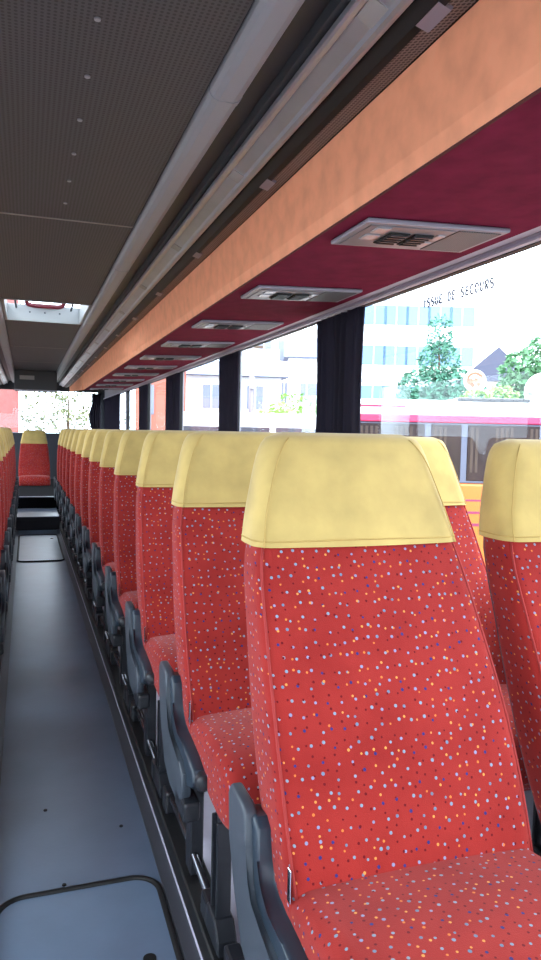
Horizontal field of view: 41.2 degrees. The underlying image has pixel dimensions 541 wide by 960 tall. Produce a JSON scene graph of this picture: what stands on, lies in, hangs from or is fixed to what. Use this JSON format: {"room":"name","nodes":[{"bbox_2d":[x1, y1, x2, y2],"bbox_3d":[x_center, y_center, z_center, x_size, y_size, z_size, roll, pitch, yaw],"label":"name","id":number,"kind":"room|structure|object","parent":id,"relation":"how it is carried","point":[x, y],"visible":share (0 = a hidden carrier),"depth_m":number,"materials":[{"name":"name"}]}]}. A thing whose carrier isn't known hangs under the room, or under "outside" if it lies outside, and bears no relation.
{"room":"vehicle interior","nodes":[
{"label":"vehicle interior","id":0,"kind":"room"},
{"bbox_2d":[16,508,58,529],"bbox_3d":[-3.092,0.541,9.537,0.527,0.232,1.010,0,4,-19],"label":"step","id":1,"kind":"structure","parent":0,"point":[27,518],"depth_m":9.11,"materials":[{"name":"grey"}]},
{"bbox_2d":[18,479,58,508],"bbox_3d":[-3.865,0.298,11.814,2.607,0.390,3.840,0,4,-19],"label":"step","id":2,"kind":"structure","parent":0,"point":[29,496],"depth_m":10.07,"materials":[{"name":"black"}]},
{"bbox_2d":[18,430,49,485],"bbox_3d":[-4.059,-0.382,12.377,0.523,0.954,0.772,0,4,-19],"label":"seat","id":3,"kind":"object","parent":2,"relation":"on","point":[34,462],"visible":0.93,"depth_m":12.45,"materials":[{"name":"red fabric"}]},
{"bbox_2d":[19,475,49,485],"bbox_3d":[-4.010,0.010,12.233,0.519,0.193,0.415,0,4,-19],"label":"cushion","id":4,"kind":"object","parent":3,"relation":"on","point":[24,480],"depth_m":12.05,"materials":[{"name":"red fabric"}]},
{"bbox_2d":[0,381,104,478],"bbox_3d":[-4.467,-0.988,13.581,2.607,1.980,0.060,0,4,-19],"label":"wall","id":5,"kind":"structure","parent":0,"point":[52,439],"depth_m":13.69,"materials":[{"name":"grey"}]},
{"bbox_3d":[-4.451,-1.283,13.534,2.367,0.805,0.061,0,4,-19],"label":"window","id":6,"kind":"structure","parent":5,"relation":"in","visible":0},
{"bbox_2d":[89,394,100,428],"bbox_3d":[-3.366,-1.279,13.796,0.213,0.740,0.053,0,4,-19],"label":"curtain","id":7,"kind":"object","parent":6,"relation":"hanging from","point":[94,414],"visible":0.88,"depth_m":13.80,"materials":[{"name":"fabric"}]},
{"bbox_2d":[0,530,183,957],"bbox_3d":[-1.064,1.057,3.563,0.527,0.063,11.670,0,4,-19],"label":"floor","id":8,"kind":"structure","parent":0,"point":[70,814],"depth_m":2.76,"materials":[{"name":"blue plastic"}]},
{"bbox_2d":[0,530,18,784],"bbox_3d":[-1.309,1.023,3.525,0.038,0.007,11.560,0,4,-19],"label":"trim","id":9,"kind":"structure","parent":8,"relation":"on","point":[8,628],"depth_m":4.03,"materials":[{"name":"grey metal"}]},
{"bbox_2d":[17,534,64,561],"bbox_3d":[-2.495,0.720,7.779,0.447,0.017,1.817,0,4,-19],"label":"floor hatch","id":10,"kind":"object","parent":8,"relation":"on","point":[31,547],"visible":1,"depth_m":7.65,"materials":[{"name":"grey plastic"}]},
{"bbox_2d":[0,875,183,959],"bbox_3d":[-0.336,1.179,1.421,0.447,0.017,1.257,0,4,-19],"label":"floor hatch","id":11,"kind":"object","parent":8,"relation":"on","point":[126,917],"visible":1,"depth_m":1.86,"materials":[{"name":"blue plastic"}]},
{"bbox_2d":[56,529,200,959],"bbox_3d":[-0.847,1.022,3.682,0.038,0.007,11.560,0,4,-19],"label":"trim","id":12,"kind":"structure","parent":8,"relation":"on","point":[188,946],"depth_m":2.41,"materials":[{"name":"grey metal"}]},
{"bbox_2d":[59,528,240,959],"bbox_3d":[-1.067,0.853,6.103,1.100,0.140,16.500,0,4,-19],"label":"floor","id":13,"kind":"structure","parent":0,"point":[209,808],"depth_m":2.16,"materials":[{"name":"grey plastic"}]},
{"bbox_2d":[59,521,223,959],"bbox_3d":[-0.946,0.941,4.140,0.072,0.066,12.500,0,4,-19],"label":"platform","id":14,"kind":"structure","parent":13,"relation":"attached to","point":[189,885],"depth_m":2.25,"materials":[{"name":"black"}]},
{"bbox_2d":[54,429,63,515],"bbox_3d":[-2.629,-0.091,9.663,0.520,1.190,0.775,0,4,-19],"label":"seat","id":15,"kind":"object","parent":14,"relation":"on","point":[62,430],"visible":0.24,"depth_m":9.69,"materials":[{"name":"red fabric"}]},
{"bbox_2d":[56,429,67,525],"bbox_3d":[-2.391,-0.040,8.961,0.520,1.190,0.775,0,4,-19],"label":"seat","id":16,"kind":"object","parent":14,"relation":"on","point":[65,430],"visible":0.2,"depth_m":8.97,"materials":[{"name":"red fabric"}]},
{"bbox_2d":[59,429,71,533],"bbox_3d":[-2.152,0.011,8.259,0.520,1.190,0.775,0,4,-19],"label":"seat","id":17,"kind":"object","parent":14,"relation":"on","point":[62,487],"visible":0.24,"depth_m":8.27,"materials":[{"name":"red fabric"}]},
{"bbox_2d":[62,429,76,544],"bbox_3d":[-1.914,0.061,7.558,0.520,1.190,0.775,0,4,-19],"label":"seat","id":18,"kind":"object","parent":14,"relation":"on","point":[67,470],"visible":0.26,"depth_m":7.59,"materials":[{"name":"red fabric"}]},
{"bbox_2d":[65,429,82,558],"bbox_3d":[-1.676,0.112,6.856,0.520,1.190,0.775,0,4,-19],"label":"seat","id":19,"kind":"object","parent":14,"relation":"on","point":[68,501],"visible":0.26,"depth_m":6.88,"materials":[{"name":"red fabric"}]},
{"bbox_2d":[69,429,90,574],"bbox_3d":[-1.438,0.163,6.154,0.520,1.190,0.775,0,4,-19],"label":"seat","id":20,"kind":"object","parent":14,"relation":"on","point":[75,509],"visible":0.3,"depth_m":6.17,"materials":[{"name":"red fabric"}]},
{"bbox_2d":[75,429,100,594],"bbox_3d":[-1.199,0.213,5.452,0.520,1.190,0.775,0,4,-19],"label":"seat","id":21,"kind":"object","parent":14,"relation":"on","point":[82,520],"visible":0.28,"depth_m":5.46,"materials":[{"name":"red fabric"}]},
{"bbox_2d":[82,429,113,621],"bbox_3d":[-0.961,0.264,4.750,0.520,1.190,0.775,0,4,-19],"label":"seat","id":22,"kind":"object","parent":14,"relation":"on","point":[90,535],"visible":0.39,"depth_m":4.75,"materials":[{"name":"red fabric"}]},
{"bbox_2d":[92,429,128,657],"bbox_3d":[-0.723,0.315,4.048,0.520,1.190,0.775,0,4,-19],"label":"seat","id":23,"kind":"object","parent":14,"relation":"on","point":[102,556],"visible":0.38,"depth_m":4.06,"materials":[{"name":"red fabric"}]},
{"bbox_2d":[103,562,114,575],"bbox_3d":[-0.651,0.525,3.897,0.471,0.179,0.415,0,4,-19],"label":"cushion","id":24,"kind":"object","parent":23,"relation":"on","point":[111,564],"depth_m":3.88,"materials":[{"name":"red fabric"}]},
{"bbox_2d":[105,430,155,712],"bbox_3d":[-0.484,0.365,3.346,0.520,1.190,0.775,0,4,-19],"label":"seat","id":25,"kind":"object","parent":14,"relation":"on","point":[121,583],"visible":0.38,"depth_m":3.35,"materials":[{"name":"red fabric"}]},
{"bbox_2d":[120,591,137,616],"bbox_3d":[-0.413,0.576,3.195,0.471,0.179,0.415,0,4,-19],"label":"cushion","id":26,"kind":"object","parent":25,"relation":"on","point":[125,596],"depth_m":3.13,"materials":[{"name":"red fabric"}]},
{"bbox_2d":[125,430,196,797],"bbox_3d":[-0.246,0.416,2.644,0.520,1.190,0.775,0,4,-19],"label":"seat","id":27,"kind":"object","parent":14,"relation":"on","point":[149,627],"visible":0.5,"depth_m":2.64,"materials":[{"name":"red fabric"}]},
{"bbox_2d":[145,634,177,694],"bbox_3d":[-0.175,0.627,2.493,0.471,0.179,0.415,0,4,-19],"label":"cushion","id":28,"kind":"object","parent":27,"relation":"on","point":[158,647],"depth_m":2.39,"materials":[{"name":"red fabric"}]},
{"bbox_2d":[159,431,279,957],"bbox_3d":[-0.008,0.467,1.942,0.520,1.190,0.775,0,4,-19],"label":"seat","id":29,"kind":"object","parent":14,"relation":"on","point":[206,710],"visible":0.58,"depth_m":1.93,"materials":[{"name":"red fabric"}]},
{"bbox_2d":[191,708,260,829],"bbox_3d":[0.063,0.677,1.791,0.471,0.179,0.415,0,4,-19],"label":"cushion","id":30,"kind":"object","parent":29,"relation":"on","point":[222,739],"depth_m":1.67,"materials":[{"name":"red fabric"}]},
{"bbox_2d":[224,432,540,959],"bbox_3d":[0.231,0.517,1.240,0.520,1.190,0.775,0,4,-19],"label":"seat","id":31,"kind":"object","parent":13,"relation":"on","point":[391,821],"visible":1,"depth_m":1.28,"materials":[{"name":"red fabric"}]},
{"bbox_2d":[290,848,540,959],"bbox_3d":[0.302,0.728,1.089,0.471,0.179,0.415,0,4,-19],"label":"cushion","id":32,"kind":"object","parent":31,"relation":"on","point":[385,903],"depth_m":1.10,"materials":[{"name":"red fabric"}]},
{"bbox_2d":[409,437,540,856],"bbox_3d":[0.526,0.471,2.122,0.438,1.190,0.772,0,4,-19],"label":"seat","id":33,"kind":"object","parent":13,"relation":"on","point":[443,471],"visible":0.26,"depth_m":2.28,"materials":[{"name":"red fabric"}]},
{"bbox_2d":[500,684,530,790],"bbox_3d":[0.579,0.682,1.967,0.428,0.179,0.415,0,4,-19],"label":"cushion","id":34,"kind":"object","parent":33,"relation":"on","point":[526,786],"depth_m":1.79,"materials":[{"name":"red fabric"}]},
{"bbox_2d":[478,439,540,823],"bbox_3d":[0.765,0.522,1.420,0.438,1.190,0.772,0,4,-19],"label":"seat","id":35,"kind":"object","parent":13,"relation":"on","point":[510,505],"visible":1,"depth_m":1.55,"materials":[{"name":"red fabric"}]},
{"bbox_2d":[0,0,330,382],"bbox_3d":[-1.792,-1.333,5.699,2.607,0.126,16.500,0,4,-19],"label":"ceiling","id":36,"kind":"structure","parent":0,"point":[97,97],"depth_m":2.04,"materials":[{"name":"grey"}]},
{"bbox_2d":[0,359,7,384],"bbox_3d":[-2.592,-1.127,5.416,0.810,0.300,16.350,0,4,-19],"label":"luggage rack","id":37,"kind":"object","parent":36,"relation":"attached to","point":[3,377],"visible":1,"depth_m":11.42,"materials":[{"name":"grey metal"}]},
{"bbox_2d":[0,300,13,382],"bbox_3d":[-2.109,-1.258,5.571,0.087,0.039,16.350,0,4,-19],"label":"channel","id":38,"kind":"object","parent":36,"relation":"attached to","point":[4,342],"visible":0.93,"depth_m":7.33,"materials":[{"name":"grey"}]},
{"bbox_2d":[14,370,56,391],"bbox_3d":[-3.621,-1.516,11.099,0.610,0.305,0.600,0,4,-19],"label":"box","id":39,"kind":"object","parent":36,"relation":"attached to","point":[24,380],"visible":1,"depth_m":10.83,"materials":[{"name":"grey plastic"}]},
{"bbox_2d":[1,298,91,324],"bbox_3d":[-1.678,-1.401,5.368,0.675,0.312,1.110,0,4,-19],"label":"roof hatch","id":40,"kind":"object","parent":36,"relation":"attached to","point":[32,312],"visible":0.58,"depth_m":5.77,"materials":[{"name":"grey plastic"}]},
{"bbox_2d":[56,0,304,379],"bbox_3d":[-1.462,-1.259,5.790,0.087,0.039,16.350,0,4,-19],"label":"ceiling light strip","id":41,"kind":"object","parent":36,"relation":"attached to","point":[266,21],"visible":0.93,"depth_m":1.95,"materials":[{"name":"grey"}]},
{"bbox_2d":[59,0,540,391],"bbox_3d":[-0.985,-1.129,5.962,0.810,0.300,16.350,0,4,-19],"label":"luggage rack","id":42,"kind":"object","parent":36,"relation":"attached to","point":[411,110],"visible":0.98,"depth_m":1.83,"materials":[{"name":"orange wood"}]},
{"bbox_2d":[90,388,123,389],"bbox_3d":[-2.306,-1.282,10.133,0.444,0.040,0.248,0,4,-19],"label":"panel","id":43,"kind":"object","parent":42,"relation":"attached to","point":[90,388],"visible":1,"depth_m":10.06,"materials":[{"name":"grey plastic"}]},
{"bbox_2d":[96,384,132,386],"bbox_3d":[-2.002,-1.217,9.239,0.444,0.040,0.248,0,4,-19],"label":"panel","id":44,"kind":"object","parent":42,"relation":"attached to","point":[105,385],"visible":1,"depth_m":9.16,"materials":[{"name":"grey plastic"}]},
{"bbox_2d":[103,379,144,381],"bbox_3d":[-1.698,-1.152,8.344,0.444,0.040,0.248,0,4,-19],"label":"panel","id":45,"kind":"object","parent":42,"relation":"attached to","point":[105,380],"visible":1,"depth_m":8.27,"materials":[{"name":"grey plastic"}]},
{"bbox_2d":[113,373,158,376],"bbox_3d":[-1.394,-1.088,7.449,0.444,0.040,0.248,0,4,-19],"label":"panel","id":46,"kind":"object","parent":42,"relation":"attached to","point":[115,374],"visible":1,"depth_m":7.37,"materials":[{"name":"grey plastic"}]},
{"bbox_2d":[124,365,177,369],"bbox_3d":[-1.091,-1.023,6.555,0.444,0.040,0.248,0,4,-19],"label":"panel","id":47,"kind":"object","parent":42,"relation":"attached to","point":[138,367],"visible":1,"depth_m":6.47,"materials":[{"name":"grey plastic"}]},
{"bbox_2d":[157,367,174,368],"bbox_3d":[-0.963,-1.026,6.598,0.140,0.004,0.216,-3,5,-19],"label":"speaker grille","id":48,"kind":"object","parent":47,"relation":"attached to","point":[159,367],"depth_m":6.53,"materials":[{"name":"grey plastic"}]},
{"bbox_2d":[140,355,201,359],"bbox_3d":[-0.787,-0.959,5.660,0.444,0.040,0.248,0,4,-19],"label":"panel","id":49,"kind":"object","parent":42,"relation":"attached to","point":[145,357],"visible":1,"depth_m":5.58,"materials":[{"name":"grey plastic"}]},
{"bbox_2d":[177,357,198,359],"bbox_3d":[-0.659,-0.961,5.704,0.140,0.004,0.216,-3,5,-19],"label":"speaker grille","id":50,"kind":"object","parent":49,"relation":"attached to","point":[182,358],"depth_m":5.67,"materials":[{"name":"grey plastic"}]},
{"bbox_2d":[161,341,234,347],"bbox_3d":[-0.483,-0.894,4.766,0.444,0.040,0.248,0,4,-19],"label":"panel","id":51,"kind":"object","parent":42,"relation":"attached to","point":[181,344],"visible":1,"depth_m":4.70,"materials":[{"name":"grey plastic"}]},
{"bbox_2d":[204,344,230,347],"bbox_3d":[-0.355,-0.896,4.809,0.140,0.004,0.216,-3,5,-19],"label":"speaker grille","id":52,"kind":"object","parent":51,"relation":"attached to","point":[210,345],"depth_m":4.79,"materials":[{"name":"grey plastic"}]},
{"bbox_2d":[192,320,283,329],"bbox_3d":[-0.179,-0.829,3.871,0.444,0.040,0.248,0,4,-19],"label":"panel","id":53,"kind":"object","parent":42,"relation":"attached to","point":[203,324],"visible":1,"depth_m":3.81,"materials":[{"name":"grey plastic"}]},
{"bbox_2d":[243,324,279,329],"bbox_3d":[-0.051,-0.832,3.914,0.140,0.004,0.216,-3,5,-19],"label":"speaker grille","id":54,"kind":"object","parent":53,"relation":"attached to","point":[255,326],"depth_m":3.89,"materials":[{"name":"grey plastic"}]},
{"bbox_2d":[241,285,362,301],"bbox_3d":[0.124,-0.765,2.976,0.444,0.040,0.248,0,4,-19],"label":"panel","id":55,"kind":"object","parent":42,"relation":"attached to","point":[264,292],"visible":1,"depth_m":2.92,"materials":[{"name":"grey plastic"}]},
{"bbox_2d":[258,294,270,296],"bbox_3d":[-0.025,-0.751,2.927,0.045,0.004,0.050,-3,5,-19],"label":"reading lamp","id":56,"kind":"object","parent":55,"relation":"on","point":[261,295],"depth_m":2.92,"materials":[{"name":"white plastic"}]},
{"bbox_2d":[263,291,276,293],"bbox_3d":[-0.002,-0.746,2.861,0.045,0.004,0.050,-3,5,-19],"label":"reading lamp","id":57,"kind":"object","parent":55,"relation":"on","point":[266,292],"depth_m":2.86,"materials":[{"name":"white plastic"}]},
{"bbox_2d":[306,292,355,301],"bbox_3d":[0.252,-0.767,3.020,0.140,0.004,0.216,-3,5,-19],"label":"speaker grille","id":58,"kind":"object","parent":55,"relation":"attached to","point":[326,296],"depth_m":3.00,"materials":[{"name":"grey plastic"}]},
{"bbox_2d":[331,217,509,252],"bbox_3d":[0.428,-0.700,2.082,0.444,0.040,0.248,0,4,-19],"label":"panel","id":59,"kind":"object","parent":42,"relation":"attached to","point":[371,232],"visible":1,"depth_m":2.03,"materials":[{"name":"grey plastic"},{"name":"black plastic"}]},
{"bbox_2d":[359,234,379,239],"bbox_3d":[0.279,-0.686,2.032,0.045,0.004,0.050,-3,5,-19],"label":"reading lamp","id":60,"kind":"object","parent":59,"relation":"on","point":[367,236],"depth_m":2.02,"materials":[{"name":"plastic"}]},
{"bbox_2d":[370,227,391,233],"bbox_3d":[0.302,-0.681,1.966,0.045,0.004,0.050,-3,5,-19],"label":"reading lamp","id":61,"kind":"object","parent":59,"relation":"on","point":[381,230],"depth_m":1.96,"materials":[{"name":"plastic"}]},
{"bbox_2d":[420,231,500,251],"bbox_3d":[0.556,-0.703,2.125,0.140,0.004,0.216,-3,5,-19],"label":"speaker grille","id":62,"kind":"object","parent":59,"relation":"attached to","point":[458,241],"depth_m":2.11,"materials":[{"name":"grey plastic"}]},
{"bbox_2d":[105,309,533,837],"bbox_3d":[-0.552,-0.245,6.199,0.060,2.340,16.500,0,4,-19],"label":"wall","id":63,"kind":"structure","parent":0,"point":[528,794],"depth_m":5.31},
{"bbox_2d":[127,384,145,429],"bbox_3d":[-1.870,-0.766,10.080,0.028,1.060,1.860,0,4,-19],"label":"window","id":64,"kind":"structure","parent":63,"relation":"in","point":[145,384],"depth_m":10.92,"materials":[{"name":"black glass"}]},
{"bbox_2d":[148,376,167,429],"bbox_3d":[-1.237,-0.631,8.214,0.028,1.060,1.910,0,4,-19],"label":"window","id":65,"kind":"structure","parent":63,"relation":"in","point":[167,376],"depth_m":9.08,"materials":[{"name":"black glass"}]},
{"bbox_2d":[179,353,230,430],"bbox_3d":[-0.589,-0.493,6.306,0.028,1.060,1.950,0,4,-19],"label":"window","id":66,"kind":"structure","parent":63,"relation":"in","point":[181,372],"depth_m":7.19,"materials":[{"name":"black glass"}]},
{"bbox_2d":[236,313,340,430],"bbox_3d":[0.056,-0.356,4.407,0.028,1.060,1.890,0,4,-19],"label":"window","id":67,"kind":"structure","parent":63,"relation":"in","point":[315,323],"depth_m":4.70,"materials":[{"name":"clear glass"}]},
{"bbox_2d":[103,226,540,399],"bbox_3d":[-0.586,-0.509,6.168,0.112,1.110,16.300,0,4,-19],"label":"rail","id":68,"kind":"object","parent":63,"relation":"in","point":[538,243],"depth_m":2.79,"materials":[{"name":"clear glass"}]},
{"bbox_2d":[104,393,120,428],"bbox_3d":[-2.727,-0.948,12.370,0.046,0.970,2.550,0,4,-19],"label":"window curtain","id":69,"kind":"object","parent":68,"relation":"hanging from","point":[111,404],"visible":0.61,"depth_m":12.23,"materials":[{"name":"fabric"}]},
{"bbox_2d":[139,384,147,429],"bbox_3d":[-1.634,-0.719,9.216,0.031,0.970,0.640,0,4,-19],"label":"window curtain","id":70,"kind":"object","parent":68,"relation":"hanging from","point":[143,390],"visible":0.61,"depth_m":9.12,"materials":[{"name":"fabric"}]},
{"bbox_2d":[165,373,179,429],"bbox_3d":[-0.999,-0.584,7.335,0.046,0.970,0.620,0,4,-19],"label":"window curtain","id":71,"kind":"object","parent":68,"relation":"hanging from","point":[172,410],"visible":0.7,"depth_m":7.26,"materials":[{"name":"fabric"}]},
{"bbox_2d":[218,351,239,430],"bbox_3d":[-0.319,-0.440,5.343,0.031,0.970,0.560,0,4,-19],"label":"window curtain","id":72,"kind":"object","parent":68,"relation":"hanging from","point":[229,364],"visible":0.64,"depth_m":5.28,"materials":[{"name":"fabric"}]},
{"bbox_2d":[315,306,364,433],"bbox_3d":[0.319,-0.303,3.453,0.044,0.970,0.500,0,4,-19],"label":"window curtain","id":73,"kind":"object","parent":68,"relation":"hanging from","point":[340,337],"visible":0.56,"depth_m":3.39,"materials":[{"name":"fabric"}]},
{"bbox_2d":[424,277,493,307],"bbox_3d":[0.668,-0.669,2.587,0.002,0.036,0.439,0,4,-19],"label":"lettering","id":74,"kind":"object","parent":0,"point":[487,280],"depth_m":2.53,"materials":[{"name":"grey paint"}]},
{"bbox_3d":[-2.608,0.855,5.580,1.100,0.140,16.500,0,4,-19],"label":"floor","id":75,"kind":"structure","parent":0,"visible":0},
{"bbox_2d":[0,545,13,672],"bbox_3d":[-1.509,0.941,3.948,0.072,0.066,12.500,0,4,-19],"label":"trim","id":76,"kind":"structure","parent":75,"relation":"attached to","point":[13,545],"depth_m":4.59,"materials":[{"name":"black"}]},
{"bbox_2d":[0,570,5,654],"bbox_3d":[-1.404,0.366,3.034,0.530,1.190,0.775,0,4,-19],"label":"seat","id":77,"kind":"object","parent":76,"relation":"on","point":[2,572],"visible":1,"depth_m":3.16,"materials":[{"name":"red fabric"}]},
{"bbox_2d":[0,494,8,611],"bbox_3d":[-1.643,0.316,3.736,0.530,1.190,0.775,0,4,-19],"label":"seat","id":78,"kind":"object","parent":76,"relation":"on","point":[4,553],"visible":0.61,"depth_m":3.87,"materials":[{"name":"red fabric"}]},
{"bbox_2d":[0,446,11,581],"bbox_3d":[-1.881,0.265,4.438,0.530,1.190,0.775,0,4,-19],"label":"seat","id":79,"kind":"object","parent":76,"relation":"on","point":[6,539],"visible":0.59,"depth_m":4.59,"materials":[{"name":"red fabric"}]},
{"bbox_2d":[0,432,13,560],"bbox_3d":[-2.119,0.214,5.140,0.530,1.190,0.775,0,4,-19],"label":"seat","id":80,"kind":"object","parent":76,"relation":"on","point":[9,522],"visible":0.44,"depth_m":5.31,"materials":[{"name":"red fabric"}]},
{"bbox_2d":[0,428,14,544],"bbox_3d":[-2.358,0.164,5.841,0.530,1.190,0.775,0,4,-19],"label":"seat","id":81,"kind":"object","parent":76,"relation":"on","point":[11,510],"visible":0.34,"depth_m":6.01,"materials":[{"name":"red fabric"}]},
{"bbox_2d":[0,427,15,531],"bbox_3d":[-2.596,0.113,6.543,0.530,1.190,0.775,0,4,-19],"label":"seat","id":82,"kind":"object","parent":76,"relation":"on","point":[12,501],"visible":0.27,"depth_m":6.71,"materials":[{"name":"red fabric"}]},
{"bbox_2d":[1,427,16,521],"bbox_3d":[-2.834,0.062,7.245,0.530,1.190,0.775,0,4,-19],"label":"seat","id":83,"kind":"object","parent":76,"relation":"on","point":[14,494],"visible":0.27,"depth_m":7.42,"materials":[{"name":"red fabric"}]},
{"bbox_2d":[3,427,17,512],"bbox_3d":[-3.073,0.012,7.947,0.530,1.190,0.775,0,4,-19],"label":"seat","id":84,"kind":"object","parent":76,"relation":"on","point":[16,486],"visible":0.2,"depth_m":8.12,"materials":[{"name":"red fabric"}]},
{"bbox_2d":[5,427,17,486],"bbox_3d":[-3.311,-0.039,8.649,0.530,1.190,0.775,0,4,-19],"label":"seat","id":85,"kind":"object","parent":76,"relation":"on","point":[16,482],"visible":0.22,"depth_m":8.85,"materials":[{"name":"red fabric"}]},
{"bbox_2d":[7,427,18,500],"bbox_3d":[-3.549,-0.090,9.351,0.530,1.190,0.775,0,4,-19],"label":"seat","id":86,"kind":"object","parent":76,"relation":"on","point":[17,478],"visible":0.2,"depth_m":9.52,"materials":[{"name":"red fabric"}]},
{"label":"outside","id":87,"kind":"structure","parent":0,"visible":0},
{"bbox_3d":[-0.205,0.417,31.716,140.000,0.200,140.000,0,4,-19],"label":"ground","id":88,"kind":"structure","parent":87,"visible":0},
{"bbox_2d":[0,300,18,431],"bbox_3d":[-9.459,-2.087,19.460,5.000,6.000,1.280,0,4,-19],"label":"brick building","id":89,"kind":"structure","parent":88,"relation":"on","point":[9,399],"depth_m":19.67,"materials":[{"name":"red brick"}]},
{"bbox_2d":[19,391,134,432],"bbox_3d":[-6.066,-1.176,22.629,3.616,3.916,1.306,0,4,-19],"label":"sparse tree","id":90,"kind":"object","parent":88,"relation":"on","point":[61,398],"visible":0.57,"depth_m":22.29,"materials":[{"name":"green plant"}]},
{"bbox_2d":[135,371,185,429],"bbox_3d":[-4.351,-2.402,28.262,2.500,5.700,2.600,0,4,-11],"label":"building","id":91,"kind":"structure","parent":88,"relation":"on","point":[158,389],"depth_m":27.33,"materials":[{"name":"painted plaster"},{"name":"glass"}]},
{"bbox_2d":[186,361,288,413],"bbox_3d":[-2.091,-2.736,34.119,4.800,5.700,6.800,1,4,-9],"label":"house","id":92,"kind":"structure","parent":88,"relation":"on","point":[202,382],"depth_m":31.15,"materials":[{"name":"white painted plaster"},{"name":"glass"}]},
{"bbox_2d":[184,412,315,432],"bbox_3d":[0.352,0.147,13.554,4.400,2.720,1.950,1,4,0],"label":"minibus","id":93,"kind":"object","parent":88,"relation":"on","point":[193,421],"visible":0.05,"depth_m":12.53,"materials":[{"name":"white metal"}]},
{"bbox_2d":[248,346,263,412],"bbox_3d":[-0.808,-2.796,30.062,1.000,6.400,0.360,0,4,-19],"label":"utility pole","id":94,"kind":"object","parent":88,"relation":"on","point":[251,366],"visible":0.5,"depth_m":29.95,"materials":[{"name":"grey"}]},
{"bbox_2d":[242,329,316,413],"bbox_3d":[0.210,-5.779,51.569,7.000,9.600,5.100,1,4,0],"label":"apartment building","id":95,"kind":"structure","parent":88,"relation":"on","point":[272,352],"depth_m":49.83,"materials":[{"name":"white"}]},
{"bbox_2d":[253,393,316,414],"bbox_3d":[0.587,-0.513,18.369,2.505,3.424,1.536,0,4,-19],"label":"hedge","id":96,"kind":"object","parent":88,"relation":"on","point":[302,399],"visible":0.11,"depth_m":18.12,"materials":[{"name":"green plant"}]},
{"bbox_2d":[283,337,316,413],"bbox_3d":[2.683,-4.925,46.952,3.800,8.600,2.800,1,4,0],"label":"office building","id":97,"kind":"structure","parent":88,"relation":"on","point":[300,354],"depth_m":45.85,"materials":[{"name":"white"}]},
{"bbox_2d":[361,278,505,399],"bbox_3d":[11.238,-8.572,60.298,13.200,14.500,10.200,1,4,0],"label":"office building","id":98,"kind":"structure","parent":88,"relation":"on","point":[396,329],"depth_m":55.17,"materials":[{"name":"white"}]},
{"bbox_2d":[391,313,487,399],"bbox_3d":[7.630,-3.472,32.125,4.891,7.838,2.644,1,4,-2],"label":"tree","id":99,"kind":"object","parent":88,"relation":"on","point":[440,391],"visible":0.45,"depth_m":31.53,"materials":[{"name":"green plant"}]},
{"bbox_2d":[360,397,540,561],"bbox_3d":[5.124,0.464,9.262,8.510,2.845,2.440,1,4,0],"label":"coach","id":100,"kind":"object","parent":88,"relation":"on","point":[468,428],"visible":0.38,"depth_m":8.02,"materials":[{"name":"painted metal"},{"name":"glass"},{"name":"black rubber"}]},
{"bbox_2d":[360,426,412,436],"bbox_3d":[1.285,-0.350,8.025,0.582,0.500,0.008,1,4,0],"label":"curtain","id":101,"kind":"object","parent":100,"relation":"hanging from","point":[407,431],"depth_m":8.01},
{"bbox_2d":[434,427,446,445],"bbox_3d":[1.885,-0.337,8.022,0.142,0.500,0.008,1,4,0],"label":"curtain","id":102,"kind":"object","parent":100,"relation":"hanging from","point":[440,433],"depth_m":8.01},
{"bbox_2d":[448,397,529,402],"bbox_3d":[2.626,-0.955,8.785,0.850,0.055,0.700,1,4,0],"label":"roof vent","id":103,"kind":"object","parent":100,"relation":"attached to","point":[461,399],"depth_m":8.44,"materials":[{"name":"black metal"}]},
{"bbox_2d":[469,428,537,472],"bbox_3d":[2.598,-0.322,8.019,0.747,0.500,0.008,1,4,0],"label":"curtain","id":104,"kind":"object","parent":100,"relation":"hanging from","point":[481,440],"depth_m":8.01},
{"bbox_2d":[464,370,485,397],"bbox_3d":[5.636,-0.937,20.135,0.620,4.250,0.130,1,4,0],"label":"round sign","id":105,"kind":"object","parent":88,"relation":"on","point":[474,379],"visible":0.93,"depth_m":19.96,"materials":[{"name":"metal"}]},
{"bbox_2d":[459,384,519,398],"bbox_3d":[5.472,-0.549,18.110,1.668,3.733,1.114,0,4,-19],"label":"shrub","id":106,"kind":"object","parent":88,"relation":"on","point":[492,392],"visible":0.1,"depth_m":17.87,"materials":[{"name":"green plant"}]},
{"bbox_2d":[456,347,524,397],"bbox_3d":[13.258,-3.934,43.600,4.200,7.500,5.600,2,4,9],"label":"house","id":107,"kind":"structure","parent":88,"relation":"on","point":[488,366],"depth_m":40.73,"materials":[{"name":"blue"}]},
{"bbox_2d":[493,337,540,398],"bbox_3d":[8.222,-1.685,22.108,3.057,5.598,2.468,0,4,-19],"label":"tree","id":108,"kind":"object","parent":88,"relation":"on","point":[512,377],"visible":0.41,"depth_m":21.63,"materials":[{"name":"green plant"}]},
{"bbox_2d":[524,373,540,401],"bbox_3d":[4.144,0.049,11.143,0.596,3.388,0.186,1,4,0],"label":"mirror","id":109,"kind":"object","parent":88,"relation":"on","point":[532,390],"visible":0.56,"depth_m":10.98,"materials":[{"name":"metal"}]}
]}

